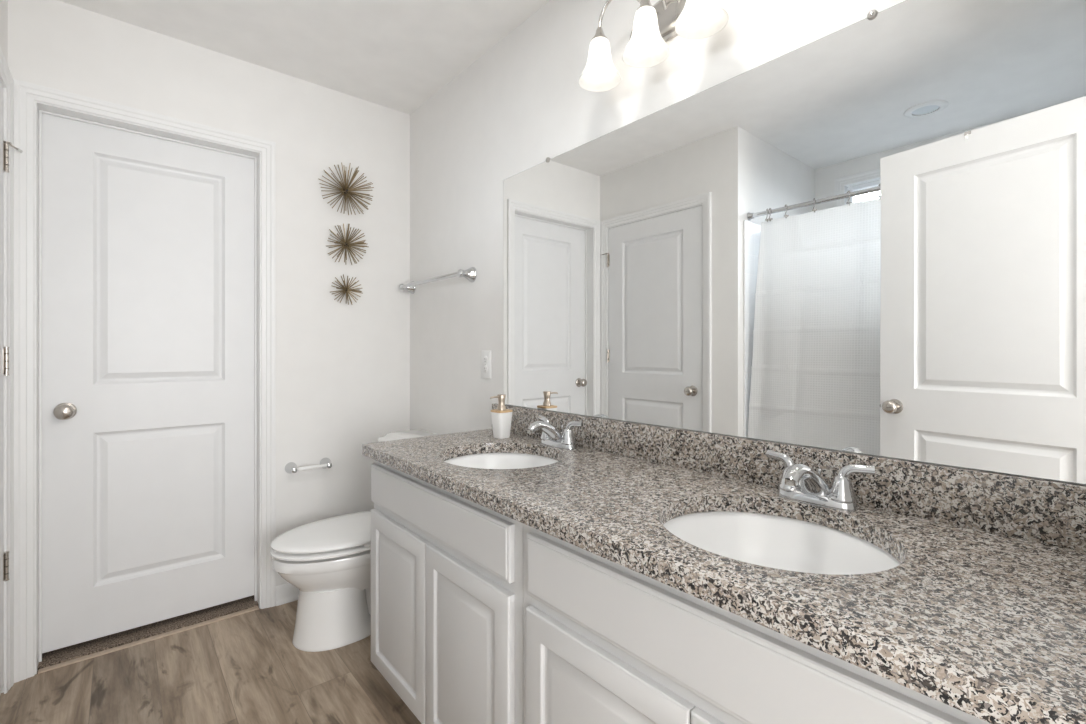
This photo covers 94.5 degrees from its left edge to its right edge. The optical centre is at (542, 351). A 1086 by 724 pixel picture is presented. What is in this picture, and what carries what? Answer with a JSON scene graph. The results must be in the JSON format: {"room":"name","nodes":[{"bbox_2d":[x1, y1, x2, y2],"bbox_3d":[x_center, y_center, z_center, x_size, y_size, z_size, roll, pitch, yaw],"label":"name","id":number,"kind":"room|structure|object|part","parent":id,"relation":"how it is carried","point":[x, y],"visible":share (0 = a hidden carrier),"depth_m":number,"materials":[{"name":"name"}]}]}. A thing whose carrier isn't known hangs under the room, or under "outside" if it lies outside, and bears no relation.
{"room":"bathroom","nodes":[
{"label":"bathroom","id":0,"kind":"room"},
{"bbox_2d":[0,0,7,692],"bbox_3d":[-1.618,-0.062,1.364,0.110,2.467,0.975,0,0,-40],"label":"wall","id":1,"kind":"structure","parent":0,"point":[3,3],"depth_m":1.72,"materials":[{"name":"paint"}]},
{"bbox_2d":[0,47,13,693],"bbox_3d":[-1.582,0.107,1.420,0.018,2.128,0.898,0,0,-40],"label":"trim","id":2,"kind":"structure","parent":1,"relation":"attached to","point":[6,78],"depth_m":1.73,"materials":[{"name":"white paint"}]},
{"bbox_2d":[0,80,22,693],"bbox_3d":[-1.612,0.114,1.412,0.180,2.051,0.834,0,0,-40],"label":"door","id":3,"kind":"structure","parent":1,"relation":"in","point":[4,145],"depth_m":1.70,"materials":[{"name":"white paint"}]},
{"bbox_2d":[35,595,259,674],"bbox_3d":[-1.762,1.190,2.289,0.751,0.062,0.574,0,0,-40],"label":"carpet","id":4,"kind":"object","parent":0,"point":[50,658],"visible":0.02,"depth_m":2.07,"materials":[{"name":"grey carpet"}]},
{"bbox_2d":[8,0,409,585],"bbox_3d":[-1.345,-0.062,2.303,1.738,2.467,0.110,0,0,-40],"label":"wall","id":5,"kind":"structure","parent":0,"point":[343,369],"depth_m":2.41,"materials":[{"name":"paint"}]},
{"bbox_2d":[13,79,275,682],"bbox_3d":[-1.555,0.105,2.043,0.841,2.132,0.018,0,0,-40],"label":"trim","id":6,"kind":"structure","parent":5,"relation":"attached to","point":[26,94],"depth_m":1.81,"materials":[{"name":"white paint"}]},
{"bbox_2d":[35,101,260,673],"bbox_3d":[-1.598,0.126,2.093,0.751,2.088,0.115,0,0,-40],"label":"door","id":7,"kind":"structure","parent":5,"relation":"in","point":[148,239],"depth_m":2.07,"materials":[{"name":"white paint"}]},
{"bbox_3d":[-1.810,0.230,1.899,0.066,0.066,0.069,0,0,-40],"label":"knob","id":8,"kind":"part","parent":7,"relation":"part of","materials":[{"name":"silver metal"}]},
{"bbox_2d":[276,583,298,605],"bbox_3d":[-0.977,1.129,2.527,0.665,0.083,0.022,0,0,-40],"label":"baseboard","id":9,"kind":"structure","parent":5,"relation":"attached to","point":[285,593],"depth_m":2.34,"materials":[{"name":"white paint"}]},
{"bbox_2d":[285,458,331,473],"bbox_3d":[-1.105,0.549,2.386,0.208,0.053,0.072,0,0,-40],"label":"toilet paper holder","id":10,"kind":"object","parent":5,"relation":"attached to","point":[291,467],"visible":1,"depth_m":2.36,"materials":[{"name":"silver metal"}]},
{"bbox_3d":[-1.164,0.549,2.336,0.053,0.053,0.072,0,0,-40],"label":"post","id":11,"kind":"part","parent":10,"relation":"part of","materials":[{"name":"silver metal"}]},
{"bbox_3d":[-1.046,0.549,2.436,0.053,0.053,0.072,0,0,-40],"label":"post","id":12,"kind":"part","parent":10,"relation":"part of","materials":[{"name":"silver metal"}]},
{"bbox_2d":[318,162,373,214],"bbox_3d":[-0.954,-0.806,2.474,0.265,0.260,0.136,0,0,-40],"label":"starburst ornament","id":13,"kind":"object","parent":5,"relation":"attached to","point":[345,190],"visible":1,"depth_m":2.50,"materials":[{"name":"brown metal"}]},
{"bbox_2d":[331,274,362,304],"bbox_3d":[-0.969,-0.307,2.495,0.158,0.151,0.086,0,0,-40],"label":"starburst ornament","id":14,"kind":"object","parent":5,"relation":"attached to","point":[346,289],"visible":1,"depth_m":2.50,"materials":[{"name":"brown metal"}]},
{"bbox_2d":[327,224,368,263],"bbox_3d":[-0.961,-0.535,2.491,0.101,0.208,0.198,0,0,42],"label":"starburst ornament","id":15,"kind":"object","parent":5,"relation":"attached to","point":[346,243],"visible":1,"depth_m":2.50,"materials":[{"name":"brown metal"}]},
{"bbox_2d":[0,600,420,723],"bbox_3d":[-0.317,1.196,0.253,2.808,0.050,4.350,0,0,-40],"label":"floor","id":16,"kind":"structure","parent":0,"point":[246,668],"depth_m":1.76,"materials":[{"name":"wood"}]},
{"bbox_2d":[38,606,258,673],"bbox_3d":[-1.569,1.193,2.059,0.711,0.056,0.026,0,0,-40],"label":"threshold","id":17,"kind":"object","parent":16,"relation":"on","point":[155,637],"visible":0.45,"depth_m":2.02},
{"bbox_2d":[270,430,438,651],"bbox_3d":[-0.765,0.786,2.190,0.759,0.770,0.516,0,0,-40],"label":"toilet","id":18,"kind":"object","parent":16,"relation":"on","point":[328,560],"visible":0.46,"depth_m":1.98,"materials":[{"name":"white porcelain"}]},
{"bbox_3d":[-0.850,0.755,2.119,0.533,0.027,0.384,0,0,-40],"label":"lid","id":19,"kind":"part","parent":18,"relation":"part of","materials":[{"name":"plastic"}]},
{"bbox_3d":[-0.810,0.895,2.152,0.625,0.172,0.378,0,0,-40],"label":"bowl","id":20,"kind":"part","parent":18,"relation":"part of","materials":[{"name":"white ceramic"}]},
{"bbox_3d":[-0.568,0.426,2.356,0.243,0.050,0.516,0,0,-40],"label":"tank lid","id":21,"kind":"part","parent":18,"relation":"part of","materials":[{"name":"white ceramic"}]},
{"bbox_2d":[371,460,522,723],"bbox_3d":[-0.125,0.766,1.605,0.548,0.811,0.854,0,0,-40],"label":"vanity cabinet","id":22,"kind":"object","parent":16,"relation":"on","point":[447,567],"visible":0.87,"depth_m":1.35,"materials":[{"name":"white wood"}]},
{"bbox_3d":[-0.463,0.814,1.595,0.019,0.527,0.407,0,0,-40],"label":"cabinet door","id":23,"kind":"part","parent":22,"relation":"part of","materials":[{"name":"white wood"}]},
{"bbox_3d":[-0.333,0.457,1.441,0.019,0.131,0.811,0,0,-40],"label":"drawer","id":24,"kind":"part","parent":22,"relation":"part of","materials":[{"name":"white wood"}]},
{"bbox_3d":[-0.201,0.814,1.284,0.019,0.527,0.401,0,0,-40],"label":"cabinet door","id":25,"kind":"part","parent":22,"relation":"part of","materials":[{"name":"white wood"}]},
{"bbox_2d":[362,428,1085,723],"bbox_3d":[0.147,0.343,1.268,0.569,0.036,1.755,0,0,-40],"label":"countertop","id":26,"kind":"structure","parent":22,"relation":"on","point":[990,627],"depth_m":0.73,"materials":[{"name":"stone"}]},
{"bbox_2d":[444,453,557,468],"bbox_3d":[-0.131,0.439,1.582,0.418,0.156,0.453,0,0,-40],"label":"sink","id":27,"kind":"object","parent":26,"relation":"in","point":[484,460],"visible":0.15,"depth_m":1.76,"materials":[{"name":"white ceramic"}]},
{"bbox_2d":[490,394,512,438],"bbox_3d":[-0.163,0.244,1.879,0.089,0.162,0.068,0,0,-44],"label":"soap dispenser","id":28,"kind":"object","parent":26,"relation":"on","point":[501,417],"visible":1,"depth_m":1.87,"materials":[{"name":"white ceramic"}]},
{"bbox_2d":[491,412,511,438],"bbox_3d":[-0.156,0.276,1.887,0.067,0.097,0.067,0,0,-44],"label":"bottle","id":29,"kind":"object","parent":28,"relation":"attached to","point":[501,421],"depth_m":1.86,"materials":[{"name":"white ceramic"}]},
{"bbox_3d":[-0.156,0.224,1.887,0.068,0.007,0.068,0,0,-44],"label":"bamboo lid","id":30,"kind":"part","parent":28,"relation":"part of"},
{"bbox_2d":[527,415,582,449],"bbox_3d":[0.011,0.277,1.686,0.162,0.096,0.220,0,0,-40],"label":"faucet","id":31,"kind":"object","parent":26,"relation":"on","point":[551,436],"visible":1,"depth_m":1.67,"materials":[{"name":"silver metal"}]},
{"bbox_3d":[0.005,0.251,1.778,0.018,0.043,0.070,0,0,-32],"label":"lever","id":32,"kind":"part","parent":31,"relation":"part of","materials":[{"name":"silver metal"}]},
{"bbox_3d":[0.017,0.283,1.759,0.053,0.048,0.053,0,0,-40],"label":"handle","id":33,"kind":"part","parent":31,"relation":"part of","materials":[{"name":"silver metal"}]},
{"bbox_3d":[0.011,0.278,1.686,0.154,0.094,0.072,0,0,-40],"label":"spout","id":34,"kind":"part","parent":31,"relation":"part of","materials":[{"name":"silver metal"}]},
{"bbox_3d":[0.051,0.314,1.719,0.058,0.022,0.160,0,0,-40],"label":"plate","id":35,"kind":"part","parent":31,"relation":"part of","materials":[{"name":"silver metal"}]},
{"bbox_3d":[0.084,0.283,1.679,0.053,0.048,0.053,0,0,-40],"label":"handle","id":36,"kind":"part","parent":31,"relation":"part of","materials":[{"name":"silver metal"}]},
{"bbox_3d":[0.101,0.251,1.664,0.070,0.043,0.018,0,0,42],"label":"lever","id":37,"kind":"part","parent":31,"relation":"part of","materials":[{"name":"silver metal"}]},
{"bbox_2d":[663,511,900,574],"bbox_3d":[0.421,0.439,0.930,0.418,0.156,0.453,0,0,-40],"label":"sink","id":38,"kind":"object","parent":26,"relation":"in","point":[778,542],"visible":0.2,"depth_m":1.08,"materials":[{"name":"white ceramic"}]},
{"bbox_2d":[766,450,875,511],"bbox_3d":[0.548,0.277,1.048,0.162,0.096,0.220,0,0,-40],"label":"faucet","id":39,"kind":"object","parent":26,"relation":"on","point":[801,483],"visible":1,"depth_m":1.03,"materials":[{"name":"silver metal"}]},
{"bbox_3d":[0.542,0.251,1.141,0.018,0.043,0.070,0,0,-32],"label":"lever","id":40,"kind":"part","parent":39,"relation":"part of","materials":[{"name":"silver metal"}]},
{"bbox_3d":[0.554,0.283,1.121,0.053,0.048,0.053,0,0,-40],"label":"handle","id":41,"kind":"part","parent":39,"relation":"part of","materials":[{"name":"silver metal"}]},
{"bbox_3d":[0.548,0.278,1.048,0.154,0.094,0.072,0,0,-40],"label":"spout","id":42,"kind":"part","parent":39,"relation":"part of","materials":[{"name":"silver metal"}]},
{"bbox_3d":[0.588,0.314,1.082,0.058,0.022,0.160,0,0,-40],"label":"plate","id":43,"kind":"part","parent":39,"relation":"part of","materials":[{"name":"silver metal"}]},
{"bbox_3d":[0.622,0.283,1.042,0.053,0.048,0.053,0,0,-40],"label":"handle","id":44,"kind":"part","parent":39,"relation":"part of","materials":[{"name":"silver metal"}]},
{"bbox_3d":[0.639,0.251,1.027,0.070,0.043,0.018,0,0,42],"label":"lever","id":45,"kind":"part","parent":39,"relation":"part of","materials":[{"name":"silver metal"}]},
{"bbox_2d":[523,524,990,723],"bbox_3d":[0.435,0.766,0.940,0.548,0.811,0.881,0,0,-40],"label":"vanity cabinet","id":46,"kind":"object","parent":16,"relation":"on","point":[605,641],"visible":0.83,"depth_m":0.81,"materials":[{"name":"white wood"}]},
{"bbox_3d":[0.099,0.814,0.929,0.019,0.527,0.404,0,0,-40],"label":"cabinet door","id":47,"kind":"part","parent":46,"relation":"part of","materials":[{"name":"white wood"}]},
{"bbox_3d":[0.361,0.814,0.617,0.019,0.527,0.405,0,0,-40],"label":"cabinet door","id":48,"kind":"part","parent":46,"relation":"part of","materials":[{"name":"white wood"}]},
{"bbox_2d":[58,0,549,113],"bbox_3d":[-0.558,-1.326,0.540,2.808,0.060,5.100,0,0,-40],"label":"ceiling","id":49,"kind":"structure","parent":0,"point":[397,55],"depth_m":2.05,"materials":[{"name":"paint"}]},
{"bbox_2d":[410,0,1084,484],"bbox_3d":[0.715,-0.062,1.122,0.110,2.467,4.350,0,0,-40],"label":"wall","id":50,"kind":"structure","parent":0,"point":[521,104],"depth_m":2.11,"materials":[{"name":"paint"}]},
{"bbox_2d":[399,267,476,293],"bbox_3d":[-0.540,-0.344,2.467,0.074,0.070,0.673,0,0,-40],"label":"towel bar","id":51,"kind":"object","parent":50,"relation":"attached to","point":[470,274],"visible":1,"depth_m":2.32,"materials":[{"name":"silver metal"}]},
{"bbox_3d":[-0.734,-0.344,2.697,0.074,0.070,0.070,0,0,-40],"label":"post","id":52,"kind":"part","parent":51,"relation":"part of","materials":[{"name":"silver metal"}]},
{"bbox_3d":[-0.345,-0.344,2.236,0.074,0.070,0.070,0,0,-40],"label":"post","id":53,"kind":"part","parent":51,"relation":"part of","materials":[{"name":"silver metal"}]},
{"bbox_2d":[481,351,490,378],"bbox_3d":[-0.246,0.058,2.170,0.009,0.119,0.072,0,0,-40],"label":"wall outlet","id":54,"kind":"object","parent":50,"relation":"attached to","point":[485,355],"visible":1,"depth_m":2.16,"materials":[{"name":"white plastic"}]},
{"bbox_2d":[483,365,487,372],"bbox_3d":[-0.248,0.078,2.168,0.003,0.034,0.034,0,0,-40],"label":"receptacle","id":55,"kind":"object","parent":54,"relation":"attached to","point":[485,367],"depth_m":2.17,"materials":[{"name":"white plastic"}]},
{"bbox_2d":[483,356,487,363],"bbox_3d":[-0.248,0.037,2.168,0.003,0.034,0.034,0,0,-40],"label":"receptacle","id":56,"kind":"object","parent":54,"relation":"attached to","point":[485,358],"depth_m":2.17,"materials":[{"name":"white plastic"}]},
{"bbox_2d":[578,0,728,91],"bbox_3d":[0.300,-0.927,1.388,0.180,0.237,0.471,0,0,-40],"label":"vanity light","id":57,"kind":"object","parent":50,"relation":"attached to","point":[657,24],"visible":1,"depth_m":1.40,"materials":[{"name":"silver metal"}]},
{"bbox_3d":[0.169,-0.869,1.502,0.127,0.122,0.127,0,0,-40],"label":"lamp shade","id":58,"kind":"part","parent":57,"relation":"part of","materials":[{"name":"white glass"}]},
{"bbox_3d":[0.169,-0.874,1.502,0.056,0.097,0.056,0,0,-40],"label":"bulb","id":59,"kind":"part","parent":57,"relation":"part of","materials":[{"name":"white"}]},
{"bbox_3d":[0.242,-1.000,1.468,0.168,0.084,0.043,0,0,13],"label":"arm","id":60,"kind":"part","parent":57,"relation":"part of","materials":[{"name":"silver metal"}]},
{"bbox_3d":[0.280,-0.869,1.371,0.127,0.122,0.127,0,0,-40],"label":"lamp shade","id":61,"kind":"part","parent":57,"relation":"part of","materials":[{"name":"white glass"}]},
{"bbox_3d":[0.280,-0.874,1.371,0.056,0.097,0.056,0,0,-40],"label":"bulb","id":62,"kind":"part","parent":57,"relation":"part of","materials":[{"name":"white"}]},
{"bbox_3d":[0.316,-1.002,1.401,0.104,0.087,0.010,0,0,-40],"label":"arm","id":63,"kind":"part","parent":57,"relation":"part of","materials":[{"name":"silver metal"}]},
{"bbox_3d":[0.391,-0.874,1.239,0.056,0.097,0.056,0,0,-40],"label":"bulb","id":64,"kind":"part","parent":57,"relation":"part of","materials":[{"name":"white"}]},
{"bbox_3d":[0.391,-0.869,1.239,0.127,0.122,0.127,0,0,-40],"label":"lamp shade","id":65,"kind":"part","parent":57,"relation":"part of","materials":[{"name":"white glass"}]},
{"bbox_2d":[492,403,1085,551],"bbox_3d":[0.357,0.273,1.445,0.020,0.104,1.754,0,0,-40],"label":"backsplash","id":66,"kind":"structure","parent":50,"relation":"attached to","point":[1039,510],"depth_m":1.02,"materials":[{"name":"stone"}]},
{"bbox_2d":[503,0,1085,484],"bbox_3d":[0.380,-0.249,1.424,0.012,0.935,1.689,0,0,-40],"label":"wall mirror","id":67,"kind":"object","parent":50,"relation":"attached to","point":[868,236],"visible":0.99,"depth_m":1.09,"materials":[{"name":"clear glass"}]}
]}

